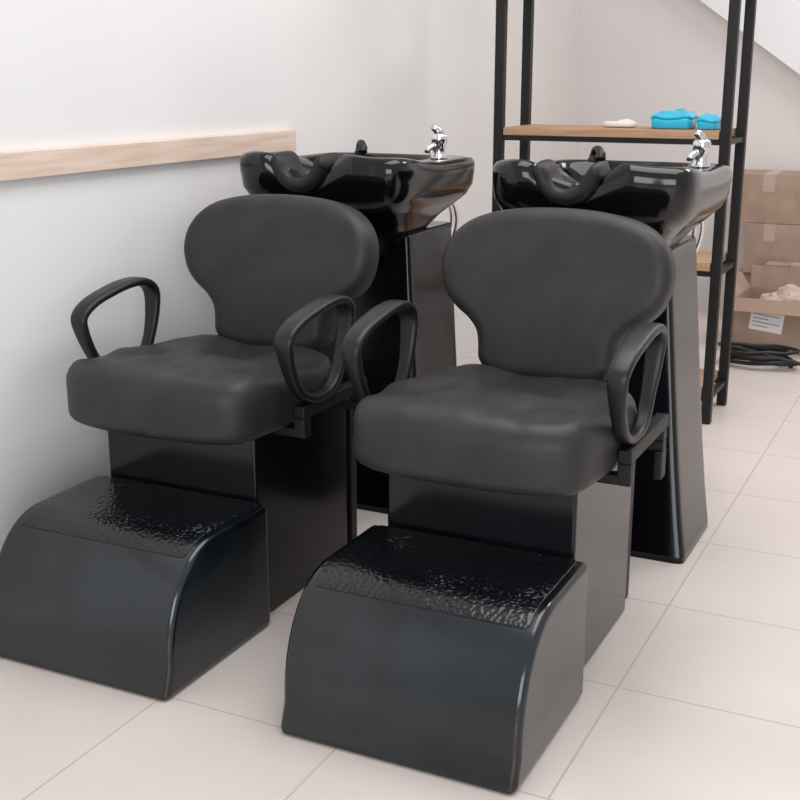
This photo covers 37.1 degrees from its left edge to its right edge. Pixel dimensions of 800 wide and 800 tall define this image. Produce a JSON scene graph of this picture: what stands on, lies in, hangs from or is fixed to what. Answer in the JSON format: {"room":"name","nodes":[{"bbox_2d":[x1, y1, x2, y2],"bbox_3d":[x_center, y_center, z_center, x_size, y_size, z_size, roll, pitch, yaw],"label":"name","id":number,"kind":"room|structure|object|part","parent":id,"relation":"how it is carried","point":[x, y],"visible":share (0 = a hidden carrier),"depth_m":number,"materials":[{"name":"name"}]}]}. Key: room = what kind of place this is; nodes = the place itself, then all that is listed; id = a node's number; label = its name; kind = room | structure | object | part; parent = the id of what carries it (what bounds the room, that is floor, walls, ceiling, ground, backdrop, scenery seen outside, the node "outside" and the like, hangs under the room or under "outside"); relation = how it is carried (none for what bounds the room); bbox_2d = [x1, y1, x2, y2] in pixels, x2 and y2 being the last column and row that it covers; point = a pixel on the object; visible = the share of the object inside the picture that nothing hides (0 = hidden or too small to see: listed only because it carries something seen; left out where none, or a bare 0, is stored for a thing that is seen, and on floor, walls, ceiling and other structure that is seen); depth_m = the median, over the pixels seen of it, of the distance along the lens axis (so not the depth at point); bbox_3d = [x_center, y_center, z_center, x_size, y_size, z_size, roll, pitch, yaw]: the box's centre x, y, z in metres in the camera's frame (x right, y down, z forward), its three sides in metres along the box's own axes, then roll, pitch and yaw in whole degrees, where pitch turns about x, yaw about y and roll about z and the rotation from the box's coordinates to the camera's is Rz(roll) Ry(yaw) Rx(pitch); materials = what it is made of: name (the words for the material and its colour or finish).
{"room":"salon","nodes":[
{"label":"salon","id":0,"kind":"room"},
{"bbox_2d":[0,0,582,550],"bbox_3d":[-0.711,-1.102,3.284,0.300,2.800,7.600,7,17,25],"label":"wall","id":1,"kind":"structure","parent":0,"point":[338,74],"depth_m":3.24,"materials":[{"name":"paint"}]},
{"bbox_2d":[0,130,295,181],"bbox_3d":[-1.171,-0.370,2.113,0.024,0.064,3.820,7,17,25],"label":"trim","id":2,"kind":"structure","parent":1,"relation":"attached to","point":[45,162],"depth_m":3.06,"materials":[{"name":"brown wood"}]},
{"bbox_2d":[0,306,799,799],"bbox_3d":[1.538,0.584,2.611,5.300,0.100,7.600,7,17,25],"label":"floor","id":3,"kind":"structure","parent":0,"point":[692,692],"depth_m":2.34,"materials":[{"name":"tile"}]},
{"bbox_2d":[0,124,474,700],"bbox_3d":[-0.307,-0.135,3.030,0.604,1.068,1.648,7,17,25],"label":"chair","id":4,"kind":"object","parent":3,"relation":"on","point":[235,471],"visible":0.94,"depth_m":2.71,"materials":[{"name":"black leather"}]},
{"bbox_3d":[-0.681,-0.171,2.880,0.050,0.232,0.296,7,17,25],"label":"armrest","id":5,"kind":"part","parent":4,"relation":"part of","materials":[{"name":"black plastic"}]},
{"bbox_3d":[-0.443,-0.050,2.782,0.519,0.145,0.555,7,17,25],"label":"seat","id":6,"kind":"part","parent":4,"relation":"part of","materials":[{"name":"leather"}]},
{"bbox_3d":[-0.410,0.215,2.926,0.410,0.447,0.420,7,17,25],"label":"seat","id":7,"kind":"part","parent":4,"relation":"part of","materials":[{"name":"black plastic"}]},
{"bbox_3d":[-0.301,-0.318,2.989,0.532,0.385,0.174,7,17,25],"label":"backrest","id":8,"kind":"part","parent":4,"relation":"part of","materials":[{"name":"leather"}]},
{"bbox_3d":[-0.183,-0.107,2.647,0.050,0.232,0.296,7,17,25],"label":"armrest","id":9,"kind":"part","parent":4,"relation":"part of","materials":[{"name":"black plastic"}]},
{"bbox_3d":[-0.141,0.182,3.070,0.025,0.435,0.079,7,17,25],"label":"support leg","id":10,"kind":"part","parent":4,"relation":"part of","materials":[{"name":"black metal"}]},
{"bbox_2d":[240,151,474,262],"bbox_3d":[-0.111,-0.546,3.364,0.500,0.325,0.575,7,17,25],"label":"basin","id":11,"kind":"object","parent":4,"relation":"in","point":[401,196],"depth_m":3.16,"materials":[{"name":"black ceramic"}]},
{"bbox_2d":[424,124,447,158],"bbox_3d":[0.103,-0.721,3.336,0.054,0.098,0.066,7,17,25],"label":"faucet","id":12,"kind":"object","parent":4,"relation":"on","point":[438,139],"depth_m":3.33,"materials":[{"name":"silver metal"}]},
{"bbox_2d":[281,129,731,793],"bbox_3d":[0.337,-0.053,2.729,0.614,1.068,1.648,7,17,25],"label":"chair","id":13,"kind":"object","parent":3,"relation":"on","point":[454,638],"visible":1,"depth_m":2.36,"materials":[{"name":"leather"}]},
{"bbox_3d":[-0.041,-0.089,2.580,0.050,0.232,0.296,7,17,25],"label":"armrest","id":14,"kind":"part","parent":13,"relation":"part of","materials":[{"name":"black plastic"}]},
{"bbox_3d":[0.214,0.034,2.474,0.519,0.145,0.555,7,17,25],"label":"seat","id":15,"kind":"part","parent":13,"relation":"part of","materials":[{"name":"leather"}]},
{"bbox_3d":[0.248,0.299,2.618,0.410,0.447,0.420,7,17,25],"label":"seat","id":16,"kind":"part","parent":13,"relation":"part of","materials":[{"name":"black plastic"}]},
{"bbox_3d":[0.347,-0.235,2.685,0.532,0.385,0.174,7,17,25],"label":"backrest","id":17,"kind":"part","parent":13,"relation":"part of","materials":[{"name":"leather"}]},
{"bbox_2d":[493,159,731,247],"bbox_3d":[0.547,-0.462,3.056,0.500,0.325,0.575,7,17,25],"label":"basin","id":18,"kind":"object","parent":13,"relation":"in","point":[671,198],"depth_m":2.82,"materials":[{"name":"black ceramic"}]},
{"bbox_3d":[0.517,0.266,2.762,0.025,0.435,0.079,7,17,25],"label":"support leg","id":19,"kind":"part","parent":13,"relation":"part of","materials":[{"name":"black metal"}]},
{"bbox_3d":[0.466,-0.025,2.343,0.050,0.232,0.296,7,17,25],"label":"armrest","id":20,"kind":"part","parent":13,"relation":"part of","materials":[{"name":"black plastic"}]},
{"bbox_2d":[686,129,710,167],"bbox_3d":[0.761,-0.637,3.028,0.054,0.098,0.066,7,17,25],"label":"faucet","id":21,"kind":"object","parent":13,"relation":"on","point":[699,155],"depth_m":3.02,"materials":[{"name":"silver metal"}]},
{"bbox_2d":[492,0,756,424],"bbox_3d":[0.787,-0.962,4.290,0.847,2.000,0.310,7,17,25],"label":"shelving rack","id":22,"kind":"object","parent":3,"relation":"on","point":[713,264],"visible":0.61,"depth_m":4.22,"materials":[{"name":"black metal"}]},
{"bbox_3d":[0.361,-0.976,4.342,0.034,2.000,0.034,7,17,25],"label":"post","id":23,"kind":"part","parent":22,"relation":"part of","materials":[{"name":"black metal"}]},
{"bbox_3d":[0.482,-1.041,4.582,0.034,2.000,0.034,7,17,25],"label":"post","id":24,"kind":"part","parent":22,"relation":"part of","materials":[{"name":"black metal"}]},
{"bbox_3d":[0.787,-0.966,4.289,0.773,0.028,0.306,7,17,25],"label":"shelf","id":25,"kind":"part","parent":22,"relation":"part of","materials":[{"name":"brown wood"}]},
{"bbox_2d":[603,119,636,126],"bbox_3d":[0.790,-0.996,4.286,0.120,0.029,0.080,7,17,25],"label":"folded cloth","id":26,"kind":"object","parent":22,"relation":"on","point":[624,122],"visible":1,"depth_m":4.25,"materials":[{"name":"white fabric"}]},
{"bbox_3d":[0.787,-0.943,4.296,0.835,0.017,0.302,7,17,25],"label":"frame rail","id":27,"kind":"part","parent":22,"relation":"part of","materials":[{"name":"black metal"}]},
{"bbox_2d":[651,108,698,128],"bbox_3d":[0.963,-0.989,4.189,0.153,0.067,0.154,6,16,22],"label":"towel","id":28,"kind":"object","parent":22,"relation":"on","point":[681,118],"visible":1,"depth_m":4.13,"materials":[{"name":"teal fabric"}]},
{"bbox_3d":[0.963,-1.004,4.185,0.153,0.036,0.154,6,16,22],"label":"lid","id":29,"kind":"part","parent":28,"relation":"part of","materials":[{"name":"blue fabric"}]},
{"bbox_2d":[697,113,720,129],"bbox_3d":[1.071,-0.962,4.117,0.079,0.054,0.134,7,17,25],"label":"towel","id":30,"kind":"object","parent":22,"relation":"on","point":[707,121],"visible":0.91,"depth_m":4.07,"materials":[{"name":"teal fabric"}]},
{"bbox_3d":[1.071,-0.973,4.114,0.079,0.033,0.134,7,17,25],"label":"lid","id":31,"kind":"part","parent":30,"relation":"part of","materials":[{"name":"blue fabric"}]},
{"bbox_3d":[0.787,-0.107,4.523,0.773,0.028,0.306,7,17,25],"label":"shelf","id":32,"kind":"part","parent":22,"relation":"part of","materials":[{"name":"brown wood"}]},
{"bbox_3d":[0.787,-0.536,4.406,0.773,0.028,0.306,7,17,25],"label":"shelf","id":33,"kind":"part","parent":22,"relation":"part of","materials":[{"name":"brown wood"}]},
{"bbox_3d":[0.787,-0.084,4.529,0.835,0.017,0.302,7,17,25],"label":"frame rail","id":34,"kind":"part","parent":22,"relation":"part of","materials":[{"name":"black metal"}]},
{"bbox_3d":[0.787,-0.513,4.413,0.835,0.017,0.302,7,17,25],"label":"frame rail","id":35,"kind":"part","parent":22,"relation":"part of","materials":[{"name":"black metal"}]},
{"bbox_3d":[1.093,-0.882,3.999,0.034,2.000,0.034,7,17,25],"label":"post","id":36,"kind":"part","parent":22,"relation":"part of","materials":[{"name":"black metal"}]},
{"bbox_3d":[1.213,-0.948,4.239,0.034,2.000,0.034,7,17,25],"label":"post","id":37,"kind":"part","parent":22,"relation":"part of","materials":[{"name":"black metal"}]},
{"bbox_2d":[738,269,750,292],"bbox_3d":[2.076,-0.513,5.952,0.720,0.261,0.331,7,17,25],"label":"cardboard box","id":38,"kind":"object","parent":3,"relation":"on","point":[747,275],"visible":0.03,"depth_m":5.92,"materials":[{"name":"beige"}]},
{"bbox_2d":[742,222,799,272],"bbox_3d":[2.067,-0.748,5.858,0.670,0.240,0.351,8,17,27],"label":"cardboard box","id":39,"kind":"object","parent":38,"relation":"on","point":[764,242],"visible":0.7,"depth_m":5.79,"materials":[{"name":"beige cardboard"}]},
{"bbox_2d":[740,169,799,224],"bbox_3d":[2.013,-0.993,5.853,0.700,0.234,0.311,7,17,23],"label":"cardboard box","id":40,"kind":"object","parent":39,"relation":"on","point":[768,196],"visible":0.85,"depth_m":5.79,"materials":[{"name":"beige cardboard"}]},
{"bbox_2d":[718,341,799,368],"bbox_3d":[1.643,-0.178,5.034,0.598,0.092,0.200,7,17,25],"label":"power cable","id":41,"kind":"object","parent":3,"relation":"on","point":[759,354],"visible":0.85,"depth_m":5.04,"materials":[{"name":"black plastic"}]},
{"bbox_2d":[732,265,799,354],"bbox_3d":[1.802,-0.394,5.372,0.639,0.335,0.417,8,17,27],"label":"cardboard box","id":42,"kind":"object","parent":3,"relation":"on","point":[756,320],"visible":0.88,"depth_m":5.36,"materials":[{"name":"brown cardboard"}]},
{"bbox_2d":[760,284,799,301],"bbox_3d":[1.790,-0.408,5.417,0.353,0.245,0.252,7,17,25],"label":"paper bag","id":43,"kind":"object","parent":42,"relation":"in","point":[789,292],"visible":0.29,"depth_m":5.36,"materials":[{"name":"beige paper"}]},
{"bbox_2d":[765,261,799,267],"bbox_3d":[1.895,-0.487,5.722,0.285,0.331,0.121,7,17,23],"label":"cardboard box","id":44,"kind":"object","parent":3,"relation":"on","point":[769,263],"visible":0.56,"depth_m":5.68,"materials":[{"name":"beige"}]},
{"bbox_2d":[577,0,799,307],"bbox_3d":[3.276,-1.674,5.385,5.030,2.800,0.200,7,17,25],"label":"wall","id":45,"kind":"structure","parent":0,"point":[641,59],"depth_m":6.20,"materials":[{"name":"paint"}]},
{"bbox_2d":[700,0,799,73],"bbox_3d":[1.955,-1.770,5.850,2.220,1.860,0.099,7,17,25],"label":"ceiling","id":46,"kind":"structure","parent":45,"relation":"attached to","point":[777,22],"depth_m":5.84,"materials":[{"name":"white paint"}]}
]}

